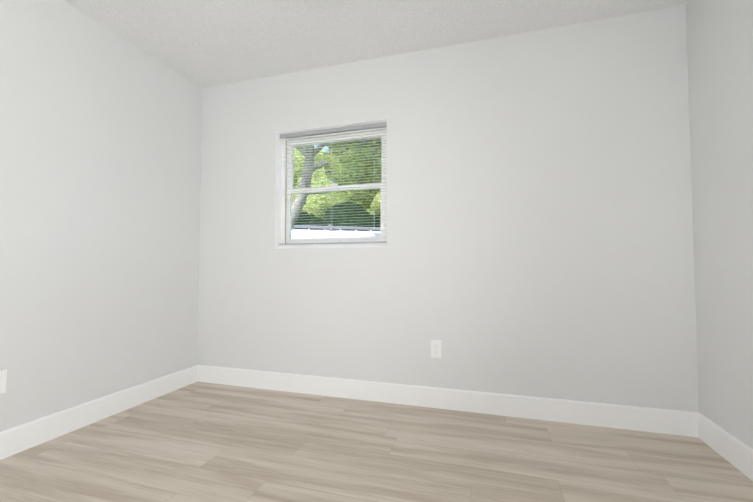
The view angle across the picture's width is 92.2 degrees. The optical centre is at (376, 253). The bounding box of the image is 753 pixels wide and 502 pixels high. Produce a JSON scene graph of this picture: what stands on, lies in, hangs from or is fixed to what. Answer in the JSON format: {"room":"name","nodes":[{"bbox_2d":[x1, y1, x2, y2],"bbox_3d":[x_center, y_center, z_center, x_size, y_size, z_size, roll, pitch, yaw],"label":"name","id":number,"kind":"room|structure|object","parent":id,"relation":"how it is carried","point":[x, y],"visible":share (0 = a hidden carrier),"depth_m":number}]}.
{"room":"empty bedroom","nodes":[
{"label":"empty bedroom","id":0,"kind":"room"},
{"bbox_2d":[0,0,201,430],"bbox_3d":[-2.105,-0.240,1.246,0.200,2.440,4.154,-1,-2,17],"label":"wall","id":1,"kind":"structure","parent":0,"point":[100,152],"depth_m":2.17},
{"bbox_2d":[0,369,6,393],"bbox_3d":[-1.834,0.627,1.754,0.009,0.116,0.072,-1,-2,17],"label":"electrical outlet","id":2,"kind":"object","parent":1,"relation":"attached to","point":[3,380],"visible":1,"depth_m":1.77},
{"bbox_2d":[0,365,196,459],"bbox_3d":[-2.005,0.912,1.165,0.014,0.132,3.740,-1,-2,17],"label":"baseboard","id":3,"kind":"structure","parent":1,"relation":"attached to","point":[22,437],"depth_m":2.13},
{"bbox_2d":[63,0,688,87],"bbox_3d":[-0.385,-1.538,0.778,3.791,0.120,4.154,-1,-2,17],"label":"ceiling","id":4,"kind":"structure","parent":0,"point":[205,43],"depth_m":2.27},
{"bbox_2d":[0,382,752,501],"bbox_3d":[-0.385,1.020,0.682,3.791,0.120,4.154,-1,-2,17],"label":"floor","id":5,"kind":"structure","parent":0,"point":[202,442],"depth_m":1.77},
{"bbox_2d":[197,5,698,411],"bbox_3d":[0.183,-0.189,2.622,3.391,2.440,0.200,-1,-2,17],"label":"wall","id":6,"kind":"structure","parent":0,"point":[540,242],"depth_m":2.35},
{"bbox_2d":[275,119,386,248],"bbox_3d":[-0.334,-0.493,2.764,0.900,0.910,0.149,-1,-2,17],"label":"window","id":7,"kind":"structure","parent":6,"relation":"in","point":[279,223],"depth_m":2.81},
{"bbox_2d":[279,122,386,244],"bbox_3d":[-0.341,-0.508,2.741,0.888,0.878,0.041,-1,-2,17],"label":"window blind","id":8,"kind":"object","parent":7,"relation":"attached to","point":[336,130],"visible":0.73,"depth_m":2.75},
{"bbox_2d":[431,340,441,357],"bbox_3d":[0.398,0.638,2.417,0.072,0.116,0.009,-1,-2,17],"label":"electrical outlet","id":9,"kind":"object","parent":6,"relation":"attached to","point":[436,348],"visible":1,"depth_m":2.41},
{"bbox_2d":[197,365,698,436],"bbox_3d":[0.152,0.961,2.477,3.391,0.132,0.014,-1,-2,17],"label":"baseboard","id":10,"kind":"structure","parent":6,"relation":"attached to","point":[663,421],"depth_m":2.33},
{"bbox_2d":[686,0,752,448],"bbox_3d":[1.334,-0.279,0.214,0.200,2.440,4.154,-1,-2,17],"label":"wall","id":11,"kind":"structure","parent":0,"point":[720,55],"depth_m":1.78},
{"bbox_2d":[698,413,752,480],"bbox_3d":[1.230,0.875,0.195,0.014,0.132,3.740,-1,-2,17],"label":"baseboard","id":12,"kind":"structure","parent":11,"relation":"attached to","point":[734,451],"depth_m":1.75},
{"label":"outside","id":13,"kind":"structure","parent":0,"visible":0},
{"bbox_3d":[8.626,2.802,36.553,80.000,0.300,69.780,-1,-2,17],"label":"ground","id":14,"kind":"structure","parent":13,"visible":0},
{"bbox_2d":[291,139,370,230],"bbox_3d":[-0.875,-1.645,6.159,3.500,6.423,3.539,-1,-2,17],"label":"trunk","id":15,"kind":"object","parent":14,"relation":"on","point":[295,214],"depth_m":5.70},
{"bbox_2d":[323,138,380,191],"bbox_3d":[-0.129,-3.221,5.978,5.813,4.377,4.660,-1,-2,17],"label":"foliage","id":16,"kind":"object","parent":15,"relation":"attached to","point":[352,166],"depth_m":5.77},
{"bbox_2d":[291,224,379,238],"bbox_3d":[-2.050,0.452,8.832,9.240,2.325,5.340,1,-2,-14],"label":"shed","id":17,"kind":"object","parent":14,"relation":"on","point":[368,231],"depth_m":8.77},
{"bbox_2d":[295,202,379,226],"bbox_3d":[-1.156,0.085,12.209,18.592,3.588,4.173,0,-2,-6],"label":"hedge","id":18,"kind":"object","parent":14,"relation":"on","point":[349,216],"depth_m":11.57},
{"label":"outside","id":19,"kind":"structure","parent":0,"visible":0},
{"bbox_2d":[292,147,379,218],"bbox_3d":[-0.941,-2.349,18.148,17.789,8.153,10.210,-1,-2,17],"label":"trees","id":20,"kind":"object","parent":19,"point":[364,196],"depth_m":16.20}
]}

